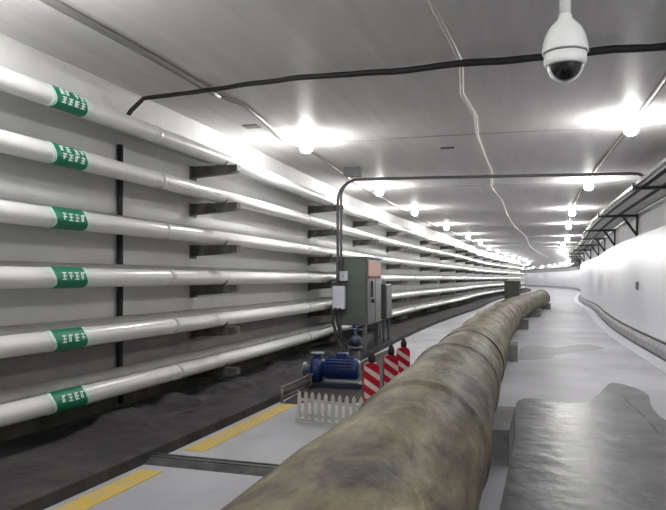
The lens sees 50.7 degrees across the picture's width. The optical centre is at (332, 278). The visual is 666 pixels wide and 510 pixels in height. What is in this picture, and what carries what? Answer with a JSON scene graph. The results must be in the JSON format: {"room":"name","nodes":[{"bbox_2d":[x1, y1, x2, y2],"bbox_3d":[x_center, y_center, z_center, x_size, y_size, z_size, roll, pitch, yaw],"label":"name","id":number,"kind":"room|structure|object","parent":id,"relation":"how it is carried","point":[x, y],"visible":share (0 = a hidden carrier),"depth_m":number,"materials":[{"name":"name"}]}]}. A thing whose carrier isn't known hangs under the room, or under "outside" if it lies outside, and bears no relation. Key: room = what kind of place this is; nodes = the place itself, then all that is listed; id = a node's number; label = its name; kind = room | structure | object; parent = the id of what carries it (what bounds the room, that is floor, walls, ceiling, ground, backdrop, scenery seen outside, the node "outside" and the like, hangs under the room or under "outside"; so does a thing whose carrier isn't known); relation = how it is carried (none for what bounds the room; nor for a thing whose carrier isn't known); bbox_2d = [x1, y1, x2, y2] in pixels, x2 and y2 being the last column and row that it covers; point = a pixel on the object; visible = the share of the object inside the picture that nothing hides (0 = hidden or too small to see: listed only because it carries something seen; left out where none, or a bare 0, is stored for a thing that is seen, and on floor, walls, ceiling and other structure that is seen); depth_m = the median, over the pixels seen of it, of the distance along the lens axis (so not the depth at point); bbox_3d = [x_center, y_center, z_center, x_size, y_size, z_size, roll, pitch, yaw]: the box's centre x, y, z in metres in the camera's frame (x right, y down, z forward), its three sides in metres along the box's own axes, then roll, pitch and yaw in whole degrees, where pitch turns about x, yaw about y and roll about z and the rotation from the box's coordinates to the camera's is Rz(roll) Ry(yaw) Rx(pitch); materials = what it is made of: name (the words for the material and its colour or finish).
{"room":"underground passage","nodes":[
{"label":"underground passage","id":0,"kind":"room"},
{"bbox_2d":[0,33,519,325],"bbox_3d":[10.901,-0.785,88.959,39.452,2.770,196.968,0,0,0],"label":"wall","id":1,"kind":"structure","parent":0,"point":[21,179],"depth_m":8.35,"materials":[{"name":"paint"}]},
{"bbox_2d":[117,144,122,403],"bbox_3d":[-2.388,-0.050,7.882,0.071,2.902,0.074,0,0,0],"label":"cable","id":2,"kind":"object","parent":1,"relation":"attached to","point":[119,146],"visible":0.65,"depth_m":7.85,"materials":[{"name":"black rubber"}]},
{"bbox_2d":[190,161,239,180],"bbox_3d":[-1.591,-1.461,9.510,0.680,0.241,0.180,0,0,16],"label":"bracket","id":3,"kind":"object","parent":1,"relation":"attached to","point":[196,172],"visible":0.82,"depth_m":9.47,"materials":[{"name":"metal"}]},
{"bbox_2d":[190,199,239,217],"bbox_3d":[-1.591,-0.957,9.510,0.680,0.241,0.180,0,0,16],"label":"bracket","id":4,"kind":"object","parent":1,"relation":"attached to","point":[199,208],"visible":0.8,"depth_m":9.47,"materials":[{"name":"metal"}]},
{"bbox_2d":[190,241,239,258],"bbox_3d":[-1.591,-0.390,9.510,0.680,0.241,0.180,0,0,16],"label":"bracket","id":5,"kind":"object","parent":1,"relation":"attached to","point":[195,250],"visible":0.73,"depth_m":9.46,"materials":[{"name":"metal"}]},
{"bbox_2d":[190,280,239,297],"bbox_3d":[-1.591,0.144,9.510,0.680,0.241,0.180,0,0,16],"label":"bracket","id":6,"kind":"object","parent":1,"relation":"attached to","point":[195,290],"visible":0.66,"depth_m":9.46,"materials":[{"name":"metal"}]},
{"bbox_2d":[190,322,239,338],"bbox_3d":[-1.591,0.706,9.510,0.680,0.241,0.180,0,0,16],"label":"bracket","id":7,"kind":"object","parent":1,"relation":"attached to","point":[221,330],"visible":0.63,"depth_m":9.45,"materials":[{"name":"metal"}]},
{"bbox_2d":[0,287,503,390],"bbox_3d":[10.903,0.864,88.959,39.456,0.532,196.971,0,0,0],"label":"trim","id":8,"kind":"structure","parent":1,"relation":"attached to","point":[31,369],"depth_m":8.14,"materials":[{"name":"grey paint"}]},
{"bbox_2d":[0,198,517,272],"bbox_3d":[11.942,-0.596,56.139,34.655,0.180,114.858,0,0,0],"label":"pipe","id":9,"kind":"object","parent":1,"relation":"attached to","point":[0,198],"visible":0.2,"depth_m":8.42,"materials":[{"name":"white metal"}]},
{"bbox_2d":[0,285,521,403],"bbox_3d":[11.942,1.052,56.139,34.655,0.180,114.858,0,0,0],"label":"pipe","id":10,"kind":"object","parent":1,"relation":"attached to","point":[6,396],"visible":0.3,"depth_m":8.03,"materials":[{"name":"white metal"}]},
{"bbox_2d":[0,281,521,335],"bbox_3d":[11.942,0.500,56.139,34.655,0.180,114.858,0,0,0],"label":"pipe","id":11,"kind":"object","parent":1,"relation":"attached to","point":[37,327],"visible":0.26,"depth_m":8.03,"materials":[{"name":"white metal"}]},
{"bbox_2d":[0,261,521,277],"bbox_3d":[11.942,-0.062,56.139,34.655,0.180,114.858,0,0,0],"label":"pipe","id":12,"kind":"object","parent":1,"relation":"attached to","point":[2,263],"visible":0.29,"depth_m":8.11,"materials":[{"name":"white metal"}]},
{"bbox_2d":[0,90,521,266],"bbox_3d":[11.942,-1.667,56.139,34.655,0.180,114.858,0,0,0],"label":"pipe","id":13,"kind":"object","parent":1,"relation":"attached to","point":[1,92],"visible":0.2,"depth_m":8.04,"materials":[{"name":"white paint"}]},
{"bbox_2d":[0,152,521,270],"bbox_3d":[11.942,-1.163,56.139,34.655,0.180,114.858,0,0,0],"label":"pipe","id":14,"kind":"object","parent":1,"relation":"attached to","point":[0,152],"visible":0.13,"depth_m":9.84,"materials":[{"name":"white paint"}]},
{"bbox_2d":[0,129,523,271],"bbox_3d":[12.184,-1.108,56.078,34.671,0.196,114.910,0,0,0],"label":"pipe","id":15,"kind":"object","parent":1,"relation":"attached to","point":[11,143],"visible":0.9,"depth_m":7.65,"materials":[{"name":"white paint"}]},
{"bbox_2d":[0,200,523,274],"bbox_3d":[12.184,-0.541,56.078,34.671,0.196,114.910,0,0,0],"label":"pipe","id":16,"kind":"object","parent":1,"relation":"attached to","point":[11,212],"visible":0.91,"depth_m":7.61,"materials":[{"name":"white metal"}]},
{"bbox_2d":[0,282,523,358],"bbox_3d":[12.184,0.555,56.078,34.671,0.196,114.910,0,0,0],"label":"pipe","id":17,"kind":"object","parent":1,"relation":"attached to","point":[55,340],"visible":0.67,"depth_m":7.47,"materials":[{"name":"white metal"}]},
{"bbox_2d":[308,306,333,317],"bbox_3d":[-0.177,0.706,14.729,0.680,0.241,0.180,0,0,15],"label":"bracket","id":18,"kind":"object","parent":1,"relation":"attached to","point":[328,311],"visible":0.59,"depth_m":14.68,"materials":[{"name":"metal"}]},
{"bbox_2d":[308,254,335,265],"bbox_3d":[-0.177,-0.390,14.729,0.680,0.241,0.180,0,0,15],"label":"bracket","id":19,"kind":"object","parent":1,"relation":"attached to","point":[311,260],"visible":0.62,"depth_m":14.69,"materials":[{"name":"metal"}]},
{"bbox_2d":[308,203,335,214],"bbox_3d":[-0.177,-1.461,14.729,0.680,0.241,0.180,0,0,15],"label":"bracket","id":20,"kind":"object","parent":1,"relation":"attached to","point":[311,209],"visible":0.77,"depth_m":14.70,"materials":[{"name":"metal"}]},
{"bbox_2d":[0,66,523,267],"bbox_3d":[12.184,-1.612,56.078,34.671,0.196,114.910,0,0,0],"label":"pipe","id":21,"kind":"object","parent":20,"relation":"on","point":[12,82],"visible":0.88,"depth_m":7.66,"materials":[{"name":"white metal"}]},
{"bbox_2d":[308,280,335,290],"bbox_3d":[-0.177,0.144,14.729,0.680,0.241,0.180,0,0,15],"label":"bracket","id":22,"kind":"object","parent":1,"relation":"attached to","point":[325,284],"visible":0.67,"depth_m":14.70,"materials":[{"name":"metal"}]},
{"bbox_2d":[0,266,523,288],"bbox_3d":[12.184,-0.007,56.078,34.671,0.196,114.910,0,0,0],"label":"pipe","id":23,"kind":"object","parent":22,"relation":"on","point":[11,277],"visible":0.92,"depth_m":7.57,"materials":[{"name":"white metal"}]},
{"bbox_2d":[308,227,339,238],"bbox_3d":[-0.177,-0.957,14.729,0.680,0.241,0.180,0,0,15],"label":"bracket","id":24,"kind":"object","parent":1,"relation":"attached to","point":[311,233],"visible":0.8,"depth_m":14.69,"materials":[{"name":"metal"}]},
{"bbox_2d":[353,220,378,227],"bbox_3d":[0.871,-1.461,18.622,0.680,0.241,0.180,0,0,15],"label":"bracket","id":25,"kind":"object","parent":1,"relation":"attached to","point":[355,223],"visible":0.83,"depth_m":18.57,"materials":[{"name":"metal"}]},
{"bbox_2d":[353,239,378,246],"bbox_3d":[0.871,-0.957,18.622,0.680,0.241,0.180,0,0,15],"label":"bracket","id":26,"kind":"object","parent":1,"relation":"attached to","point":[355,242],"visible":0.84,"depth_m":18.57,"materials":[{"name":"metal"}]},
{"bbox_2d":[386,245,407,252],"bbox_3d":[2.087,-0.957,22.860,0.680,0.241,0.180,0,0,17],"label":"bracket","id":27,"kind":"object","parent":1,"relation":"attached to","point":[388,249],"visible":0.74,"depth_m":22.82,"materials":[{"name":"metal"}]},
{"bbox_2d":[386,231,407,237],"bbox_3d":[2.087,-1.461,22.860,0.680,0.241,0.180,0,0,17],"label":"bracket","id":28,"kind":"object","parent":1,"relation":"attached to","point":[398,233],"visible":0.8,"depth_m":22.82,"materials":[{"name":"metal"}]},
{"bbox_2d":[386,264,407,269],"bbox_3d":[2.087,-0.390,22.860,0.680,0.241,0.180,0,0,17],"label":"bracket","id":29,"kind":"object","parent":1,"relation":"attached to","point":[398,265],"visible":0.81,"depth_m":22.83,"materials":[{"name":"metal"}]},
{"bbox_2d":[386,279,407,284],"bbox_3d":[2.087,0.144,22.860,0.680,0.241,0.180,0,0,17],"label":"bracket","id":30,"kind":"object","parent":1,"relation":"attached to","point":[401,282],"visible":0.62,"depth_m":22.80,"materials":[{"name":"metal"}]},
{"bbox_2d":[392,296,407,301],"bbox_3d":[2.087,0.706,22.860,0.680,0.241,0.180,0,0,17],"label":"bracket","id":31,"kind":"object","parent":1,"relation":"attached to","point":[398,299],"visible":0.63,"depth_m":22.77,"materials":[{"name":"metal"}]},
{"bbox_2d":[420,240,436,245],"bbox_3d":[3.892,-1.461,28.582,0.680,0.241,0.180,0,0,18],"label":"bracket","id":32,"kind":"object","parent":1,"relation":"attached to","point":[432,241],"visible":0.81,"depth_m":28.54,"materials":[{"name":"metal"}]},
{"bbox_2d":[420,252,436,257],"bbox_3d":[3.892,-0.957,28.582,0.680,0.241,0.180,0,0,18],"label":"bracket","id":33,"kind":"object","parent":1,"relation":"attached to","point":[432,253],"visible":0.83,"depth_m":28.54,"materials":[{"name":"metal"}]},
{"bbox_2d":[420,266,436,271],"bbox_3d":[3.892,-0.390,28.582,0.680,0.241,0.180,0,0,18],"label":"bracket","id":34,"kind":"object","parent":1,"relation":"attached to","point":[432,267],"visible":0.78,"depth_m":28.54,"materials":[{"name":"metal"}]},
{"bbox_2d":[420,293,436,298],"bbox_3d":[3.892,0.706,28.582,0.680,0.241,0.180,0,0,18],"label":"bracket","id":35,"kind":"object","parent":1,"relation":"attached to","point":[432,294],"visible":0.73,"depth_m":28.52,"materials":[{"name":"metal"}]},
{"bbox_2d":[420,280,436,284],"bbox_3d":[3.892,0.144,28.582,0.680,0.241,0.180,0,0,18],"label":"bracket","id":36,"kind":"object","parent":1,"relation":"attached to","point":[429,281],"visible":0.77,"depth_m":28.54,"materials":[{"name":"metal"}]},
{"bbox_2d":[440,246,454,249],"bbox_3d":[5.418,-1.461,33.180,0.680,0.241,0.180,0,0,19],"label":"bracket","id":37,"kind":"object","parent":1,"relation":"attached to","point":[441,247],"visible":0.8,"depth_m":33.13,"materials":[{"name":"metal"}]},
{"bbox_2d":[440,280,454,283],"bbox_3d":[5.418,0.144,33.180,0.680,0.241,0.180,0,0,19],"label":"bracket","id":38,"kind":"object","parent":1,"relation":"attached to","point":[441,281],"visible":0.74,"depth_m":33.13,"materials":[{"name":"metal"}]},
{"bbox_2d":[0,0,665,266],"bbox_3d":[14.553,-2.270,88.790,46.848,0.200,201.930,0,0,0],"label":"ceiling","id":39,"kind":"structure","parent":0,"point":[217,43],"depth_m":8.11,"materials":[{"name":"paint"}]},
{"bbox_2d":[39,0,221,98],"bbox_3d":[-2.042,-2.134,5.883,0.111,0.072,4.888,0,0,17],"label":"conduit","id":40,"kind":"object","parent":39,"relation":"attached to","point":[55,4],"depth_m":6.28,"materials":[{"name":"grey metal"}]},
{"bbox_2d":[242,124,261,128],"bbox_3d":[-1.153,-2.161,9.989,0.220,0.022,0.180,0,0,16],"label":"ceiling plate","id":41,"kind":"object","parent":39,"relation":"attached to","point":[250,126],"visible":1,"depth_m":9.94,"materials":[{"name":"grey metal"}]},
{"bbox_2d":[300,136,311,152],"bbox_3d":[-0.409,-2.047,10.790,0.190,0.245,0.190,0,0,15],"label":"ceiling lamp","id":42,"kind":"object","parent":39,"relation":"attached to","point":[306,146],"visible":1,"depth_m":10.73,"materials":[{"name":"grey"}]},
{"bbox_2d":[221,95,477,244],"bbox_3d":[3.708,-2.137,26.270,0.503,0.050,37.486,0,0,16],"label":"conduit","id":43,"kind":"object","parent":39,"relation":"attached to","point":[244,105],"visible":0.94,"depth_m":11.19,"materials":[{"name":"grey metal"}]},
{"bbox_2d":[343,167,361,177],"bbox_3d":[0.395,-2.085,13.807,0.340,0.170,0.200,0,0,15],"label":"junction box","id":44,"kind":"object","parent":39,"relation":"attached to","point":[348,172],"visible":1,"depth_m":13.72,"materials":[{"name":"grey metal"}]},
{"bbox_2d":[340,177,390,269],"bbox_3d":[0.631,-1.075,13.880,1.021,1.831,0.050,0,0,15],"label":"conduit","id":45,"kind":"object","parent":44,"relation":"attached to","point":[369,178],"visible":1,"depth_m":13.98,"materials":[{"name":"grey metal"}]},
{"bbox_2d":[375,185,382,195],"bbox_3d":[1.080,-2.047,16.372,0.190,0.245,0.190,0,0,15],"label":"ceiling lamp","id":46,"kind":"object","parent":39,"relation":"attached to","point":[379,191],"visible":1,"depth_m":16.31,"materials":[{"name":"grey"}]},
{"bbox_2d":[126,42,665,115],"bbox_3d":[0.987,-1.938,6.932,7.021,0.356,0.259,0,0,18],"label":"cable","id":47,"kind":"object","parent":39,"relation":"attached to","point":[630,48],"visible":0.91,"depth_m":6.92,"materials":[{"name":"black rubber"}]},
{"bbox_2d":[428,0,547,256],"bbox_3d":[10.362,-2.140,36.797,0.906,0.044,67.609,0,0,18],"label":"conduit","id":48,"kind":"object","parent":39,"relation":"attached to","point":[433,6],"visible":0.98,"depth_m":7.69,"materials":[{"name":"grey"}]},
{"bbox_2d":[315,123,665,142],"bbox_3d":[2.572,-2.172,10.432,5.900,0.016,0.061,0,0,15],"label":"trim","id":49,"kind":"structure","parent":39,"relation":"attached to","point":[664,123],"depth_m":10.49,"materials":[{"name":"grey metal"}]},
{"bbox_2d":[385,180,632,188],"bbox_3d":[4.104,-2.172,16.180,5.900,0.016,0.062,0,0,15],"label":"trim","id":50,"kind":"structure","parent":39,"relation":"attached to","point":[615,180],"depth_m":16.19,"materials":[{"name":"grey"}]},
{"bbox_2d":[441,208,600,212],"bbox_3d":[5.892,-2.172,22.450,5.900,0.016,0.060,0,0,17],"label":"trim","id":51,"kind":"structure","parent":39,"relation":"attached to","point":[588,208],"depth_m":22.38,"materials":[{"name":"grey"}]},
{"bbox_2d":[542,0,588,82],"bbox_3d":[1.157,-1.573,3.500,0.224,1.195,0.224,0,0,0],"label":"dome camera","id":52,"kind":"object","parent":39,"relation":"hanging from","point":[565,49],"visible":1,"depth_m":3.43,"materials":[{"name":"white plastic"}]},
{"bbox_2d":[584,179,592,189],"bbox_3d":[5.593,-2.047,15.364,0.190,0.245,0.190,0,0,15],"label":"ceiling lamp","id":53,"kind":"object","parent":39,"relation":"attached to","point":[588,186],"visible":0.98,"depth_m":15.31,"materials":[{"name":"grey"}]},
{"bbox_2d":[560,74,665,246],"bbox_3d":[10.105,-2.140,29.808,0.564,0.060,56.968,0,0,17],"label":"conduit","id":54,"kind":"object","parent":39,"relation":"attached to","point":[662,83],"visible":0.73,"depth_m":10.45,"materials":[{"name":"grey metal"}]},
{"bbox_2d":[624,116,638,135],"bbox_3d":[4.017,-2.047,9.464,0.190,0.245,0.190,0,0,15],"label":"ceiling lamp","id":55,"kind":"object","parent":39,"relation":"attached to","point":[631,128],"visible":0.98,"depth_m":9.40,"materials":[{"name":"grey"}]},
{"bbox_2d":[44,286,665,509],"bbox_3d":[14.553,1.650,88.790,46.848,0.200,201.930,0,0,0],"label":"floor","id":56,"kind":"structure","parent":0,"point":[575,377],"depth_m":9.14,"materials":[{"name":"concrete"}]},
{"bbox_2d":[54,470,162,509],"bbox_3d":[-2.532,1.550,2.411,0.232,0.007,6.835,0,0,19],"label":"floor marking","id":57,"kind":"object","parent":56,"relation":"on","point":[85,502],"depth_m":5.10,"materials":[{"name":"yellow paint"}]},
{"bbox_2d":[144,453,279,476],"bbox_3d":[-0.661,1.528,5.712,1.960,0.044,0.340,0,0,19],"label":"drain grate","id":58,"kind":"object","parent":56,"relation":"on","point":[160,459],"visible":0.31,"depth_m":5.75,"materials":[{"name":"grey metal"}]},
{"bbox_2d":[184,404,296,451],"bbox_3d":[-0.892,1.550,7.478,0.205,0.007,2.446,0,0,17],"label":"floor marking","id":59,"kind":"object","parent":56,"relation":"on","point":[215,440],"depth_m":7.19,"materials":[{"name":"yellow paint"}]},
{"bbox_2d":[0,292,502,442],"bbox_3d":[10.916,1.330,88.959,39.482,0.440,196.988,0,0,0],"label":"trim","id":60,"kind":"structure","parent":56,"relation":"on","point":[9,432],"depth_m":7.98,"materials":[{"name":"metal"}]},
{"bbox_2d":[193,363,239,376],"bbox_3d":[-1.591,1.258,9.510,0.680,0.241,0.180,0,0,16],"label":"bracket","id":61,"kind":"object","parent":60,"relation":"attached to","point":[224,371],"visible":0.53,"depth_m":9.43,"materials":[{"name":"metal"}]},
{"bbox_2d":[0,286,523,427],"bbox_3d":[12.184,1.107,56.078,34.671,0.196,114.910,0,0,0],"label":"pipe","id":62,"kind":"object","parent":61,"relation":"attached to","point":[54,402],"visible":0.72,"depth_m":7.53,"materials":[{"name":"white metal"}]},
{"bbox_2d":[310,333,335,341],"bbox_3d":[-0.177,1.258,14.729,0.680,0.241,0.180,0,0,15],"label":"bracket","id":63,"kind":"object","parent":60,"relation":"attached to","point":[329,338],"visible":0.49,"depth_m":14.65,"materials":[{"name":"metal"}]},
{"bbox_2d":[390,313,407,319],"bbox_3d":[2.087,1.258,22.860,0.680,0.241,0.180,0,0,17],"label":"bracket","id":64,"kind":"object","parent":60,"relation":"attached to","point":[399,316],"visible":0.59,"depth_m":22.77,"materials":[{"name":"metal"}]},
{"bbox_2d":[0,288,531,509],"bbox_3d":[11.714,1.503,88.927,40.666,0.115,197.927,0,0,0],"label":"trench","id":65,"kind":"structure","parent":56,"relation":"on","point":[39,470],"depth_m":6.05,"materials":[{"name":"concrete"}]},
{"bbox_2d":[51,348,349,443],"bbox_3d":[-1.078,1.390,10.248,1.078,0.160,8.337,0,0,16],"label":"dirt mound","id":66,"kind":"object","parent":65,"relation":"on","point":[134,423],"visible":0.89,"depth_m":7.80,"materials":[{"name":"grey soil"}]},
{"bbox_2d":[280,373,314,402],"bbox_3d":[-0.321,1.447,9.854,0.037,0.206,2.342,0,0,16],"label":"guard rail","id":67,"kind":"object","parent":56,"relation":"on","point":[282,397],"visible":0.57,"depth_m":9.24,"materials":[{"name":"grey metal"}]},
{"bbox_2d":[296,390,362,424],"bbox_3d":[0.110,1.393,7.431,1.208,0.315,0.061,0,0,33],"label":"picket fence","id":68,"kind":"object","parent":56,"relation":"on","point":[305,399],"visible":0.58,"depth_m":7.55,"materials":[{"name":"white plastic"}]},
{"bbox_2d":[302,352,362,388],"bbox_3d":[0.012,1.305,10.065,0.900,0.490,0.380,0,0,16],"label":"pump","id":69,"kind":"object","parent":56,"relation":"on","point":[342,365],"visible":0.98,"depth_m":9.95,"materials":[{"name":"blue metal"}]},
{"bbox_2d":[311,352,324,356],"bbox_3d":[-0.220,1.117,10.129,0.200,0.105,0.200,0,0,0],"label":"outlet","id":70,"kind":"object","parent":69,"relation":"attached to","point":[316,354],"depth_m":10.07,"materials":[{"name":"silver metal"}]},
{"bbox_2d":[283,350,387,403],"bbox_3d":[0.804,1.549,11.858,1.176,0.006,7.076,0,0,15],"label":"oily patch","id":71,"kind":"object","parent":56,"relation":"on","point":[357,393],"visible":0.17,"depth_m":9.60,"materials":[{"name":"grey concrete"}]},
{"bbox_2d":[348,328,362,360],"bbox_3d":[0.376,1.200,11.890,0.260,0.700,0.260,0,0,16],"label":"valve","id":72,"kind":"object","parent":56,"relation":"on","point":[355,340],"visible":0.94,"depth_m":11.82,"materials":[{"name":"blue metal"}]},
{"bbox_2d":[335,257,382,350],"bbox_3d":[0.579,0.557,14.840,0.725,1.985,1.480,0,0,15],"label":"tall cabinet","id":73,"kind":"object","parent":56,"relation":"on","point":[363,285],"visible":0.82,"depth_m":14.16,"materials":[{"name":"grey metal"}]},
{"bbox_2d":[332,284,345,308],"bbox_3d":[0.123,0.370,14.088,0.270,0.500,0.120,0,0,15],"label":"meter box","id":74,"kind":"object","parent":73,"relation":"attached to","point":[339,290],"visible":0.98,"depth_m":14.03,"materials":[{"name":"white plastic"}]},
{"bbox_2d":[331,308,339,347],"bbox_3d":[0.062,1.022,13.683,0.124,0.866,0.761,0,0,-9],"label":"loose cable","id":75,"kind":"object","parent":74,"relation":"hanging from","point":[336,337],"visible":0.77,"depth_m":13.79,"materials":[{"name":"black rubber"}]},
{"bbox_2d":[333,308,348,351],"bbox_3d":[0.175,1.022,13.663,0.186,0.866,0.825,0,0,-21],"label":"loose cable","id":76,"kind":"object","parent":74,"relation":"hanging from","point":[338,336],"visible":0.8,"depth_m":13.77,"materials":[{"name":"black rubber"}]},
{"bbox_2d":[336,308,349,344],"bbox_3d":[0.270,1.022,13.641,0.201,0.866,0.850,0,0,-25],"label":"loose cable","id":77,"kind":"object","parent":74,"relation":"hanging from","point":[338,313],"visible":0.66,"depth_m":13.81,"materials":[{"name":"black rubber"}]},
{"bbox_2d":[336,172,643,282],"bbox_3d":[2.939,-0.947,13.559,5.825,2.095,0.320,0,0,11],"label":"conduit","id":78,"kind":"object","parent":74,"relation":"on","point":[607,173],"visible":0.97,"depth_m":13.57,"materials":[{"name":"grey metal"}]},
{"bbox_2d":[339,271,347,280],"bbox_3d":[0.216,-0.050,14.126,0.170,0.200,0.100,0,0,15],"label":"switch box","id":79,"kind":"object","parent":73,"relation":"attached to","point":[343,275],"visible":1,"depth_m":14.09,"materials":[{"name":"white plastic"}]},
{"bbox_2d":[358,351,379,408],"bbox_3d":[0.447,1.202,8.260,0.280,0.695,0.240,0,0,-7],"label":"barrier","id":80,"kind":"object","parent":56,"relation":"on","point":[371,370],"visible":0.72,"depth_m":8.21,"materials":[{"name":"red plastic"}]},
{"bbox_2d":[374,284,391,341],"bbox_3d":[1.145,0.840,16.354,0.335,1.420,0.700,0,0,15],"label":"cabinet","id":81,"kind":"object","parent":56,"relation":"on","point":[386,289],"visible":0.56,"depth_m":16.06,"materials":[{"name":"grey metal"}]},
{"bbox_2d":[383,344,397,385],"bbox_3d":[0.745,1.202,9.100,0.280,0.695,0.240,0,0,-6],"label":"barrier","id":82,"kind":"object","parent":56,"relation":"on","point":[390,361],"visible":0.67,"depth_m":9.04,"materials":[{"name":"red plastic"}]},
{"bbox_2d":[396,338,409,373],"bbox_3d":[1.007,1.202,10.100,0.280,0.695,0.240,0,0,-3],"label":"barrier","id":83,"kind":"object","parent":56,"relation":"on","point":[402,353],"visible":0.59,"depth_m":10.04,"materials":[{"name":"red plastic"}]},
{"bbox_2d":[491,406,514,466],"bbox_3d":[1.073,1.400,6.468,1.120,0.300,1.100,0,0,17],"label":"saddle","id":84,"kind":"object","parent":56,"relation":"on","point":[503,435],"visible":0.13,"depth_m":5.82,"materials":[{"name":"concrete"}]},
{"bbox_2d":[220,290,549,509],"bbox_3d":[5.143,1.070,19.688,1.512,0.930,37.431,0,0,18],"label":"pipe","id":85,"kind":"object","parent":84,"relation":"on","point":[422,441],"visible":1,"depth_m":3.15,"materials":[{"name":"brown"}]},
{"bbox_2d":[504,281,520,298],"bbox_3d":[8.189,0.835,32.038,0.720,1.430,0.860,0,0,19],"label":"box","id":86,"kind":"object","parent":56,"relation":"on","point":[511,288],"visible":0.55,"depth_m":31.67,"materials":[{"name":"grey metal"}]},
{"bbox_2d":[507,342,517,361],"bbox_3d":[2.992,1.400,13.575,1.120,0.300,0.800,0,0,15],"label":"saddle","id":87,"kind":"object","parent":56,"relation":"on","point":[512,356],"visible":0.11,"depth_m":13.07,"materials":[{"name":"concrete"}]},
{"bbox_2d":[516,318,528,329],"bbox_3d":[5.483,1.400,21.787,1.120,0.300,0.900,0,0,17],"label":"saddle","id":88,"kind":"object","parent":56,"relation":"on","point":[524,325],"visible":0.23,"depth_m":21.25,"materials":[{"name":"concrete"}]},
{"bbox_2d":[528,309,540,316],"bbox_3d":[7.898,1.400,28.700,1.120,0.300,0.900,0,0,18],"label":"saddle","id":89,"kind":"object","parent":56,"relation":"on","point":[537,313],"visible":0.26,"depth_m":28.15,"materials":[{"name":"concrete"}]},
{"bbox_2d":[518,344,603,359],"bbox_3d":[4.592,1.550,15.140,1.520,0.005,3.910,0,0,45],"label":"damp stain","id":90,"kind":"object","parent":56,"relation":"on","point":[534,351],"visible":0.95,"depth_m":15.07,"materials":[{"name":"concrete"}]},
{"bbox_2d":[500,383,665,509],"bbox_3d":[2.635,1.549,5.921,2.536,0.006,9.469,0,0,17],"label":"wet patch","id":91,"kind":"object","parent":56,"relation":"on","point":[597,453],"visible":0.91,"depth_m":6.13,"materials":[{"name":"liquid"}]},
{"bbox_2d":[568,289,665,372],"bbox_3d":[16.031,1.550,46.335,37.007,0.007,116.696,0,0,0],"label":"floor marking","id":92,"kind":"object","parent":56,"relation":"on","point":[644,354],"depth_m":16.95,"materials":[{"name":"white paint"}]},
{"bbox_2d":[520,197,665,272],"bbox_3d":[17.999,-0.310,88.790,39.955,3.720,201.930,0,0,0],"label":"wall","id":93,"kind":"structure","parent":0,"point":[652,217],"depth_m":19.36,"materials":[{"name":"white paint"}]},
{"bbox_2d":[578,243,598,255],"bbox_3d":[12.139,-1.353,33.371,0.947,0.630,0.120,0,0,18],"label":"bracket","id":94,"kind":"object","parent":93,"relation":"attached to","point":[578,243],"visible":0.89,"depth_m":33.28,"materials":[{"name":"grey metal"}]},
{"bbox_2d":[580,237,604,251],"bbox_3d":[10.339,-1.353,27.950,0.946,0.630,0.120,0,0,18],"label":"bracket","id":95,"kind":"object","parent":93,"relation":"attached to","point":[596,239],"visible":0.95,"depth_m":27.86,"materials":[{"name":"grey metal"}]},
{"bbox_2d":[520,225,665,341],"bbox_3d":[17.873,0.128,88.795,39.797,2.365,201.792,0,0,0],"label":"wall panel","id":96,"kind":"object","parent":93,"relation":"attached to","point":[607,280],"depth_m":18.96,"materials":[{"name":"white paint"}]},
{"bbox_2d":[522,285,665,361],"bbox_3d":[17.810,1.430,88.795,39.913,0.260,201.788,0,0,0],"label":"trim","id":97,"kind":"structure","parent":93,"relation":"attached to","point":[652,345],"depth_m":18.26,"materials":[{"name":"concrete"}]},
{"bbox_2d":[585,228,614,245],"bbox_3d":[8.753,-1.353,23.026,0.946,0.630,0.120,0,0,17],"label":"bracket","id":98,"kind":"object","parent":93,"relation":"attached to","point":[605,230],"visible":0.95,"depth_m":22.93,"materials":[{"name":"grey metal"}]},
{"bbox_2d":[598,213,637,235],"bbox_3d":[7.181,-1.353,17.715,0.946,0.630,0.120,0,0,16],"label":"bracket","id":99,"kind":"object","parent":93,"relation":"attached to","point":[636,215],"visible":0.96,"depth_m":17.63,"materials":[{"name":"grey metal"}]},
{"bbox_2d":[527,163,665,269],"bbox_3d":[19.546,-1.645,73.150,34.899,0.090,143.539,0,0,0],"label":"tube","id":100,"kind":"object","parent":99,"relation":"on","point":[663,166],"visible":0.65,"depth_m":13.94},
{"bbox_2d":[632,183,665,189],"bbox_3d":[5.678,-1.353,12.140,0.946,0.630,0.120,0,0,15],"label":"bracket","id":101,"kind":"object","parent":93,"relation":"attached to","point":[633,187],"visible":1,"depth_m":12.18,"materials":[{"name":"grey metal"}]},
{"bbox_2d":[537,168,665,269],"bbox_3d":[19.748,-1.627,73.111,35.078,0.085,143.646,0,0,0],"label":"cable tray","id":102,"kind":"object","parent":101,"relation":"on","point":[659,179],"visible":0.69,"depth_m":15.27,"materials":[{"name":"grey metal"}]},
{"bbox_2d":[570,173,665,266],"bbox_3d":[23.025,-1.606,72.325,7.192,0.012,147.756,0,0,14],"label":"tray","id":103,"kind":"object","parent":102,"relation":"on","point":[660,179],"depth_m":15.36,"materials":[{"name":"grey metal"}]},
{"bbox_2d":[540,184,665,269],"bbox_3d":[20.085,-1.627,73.062,35.144,0.085,143.782,0,0,0],"label":"cable tray","id":104,"kind":"object","parent":101,"relation":"on","point":[658,194],"visible":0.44,"depth_m":16.80,"materials":[{"name":"grey metal"}]},
{"bbox_3d":[23.631,-1.353,67.917,0.946,0.630,0.120,0,0,20],"label":"bracket","id":105,"kind":"object","parent":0,"visible":0},
{"bbox_2d":[530,157,665,269],"bbox_3d":[19.457,-1.630,73.167,34.829,0.060,143.494,0,0,0],"label":"rail","id":106,"kind":"object","parent":105,"relation":"attached to","point":[663,161],"visible":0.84,"depth_m":13.13,"materials":[{"name":"grey metal"}]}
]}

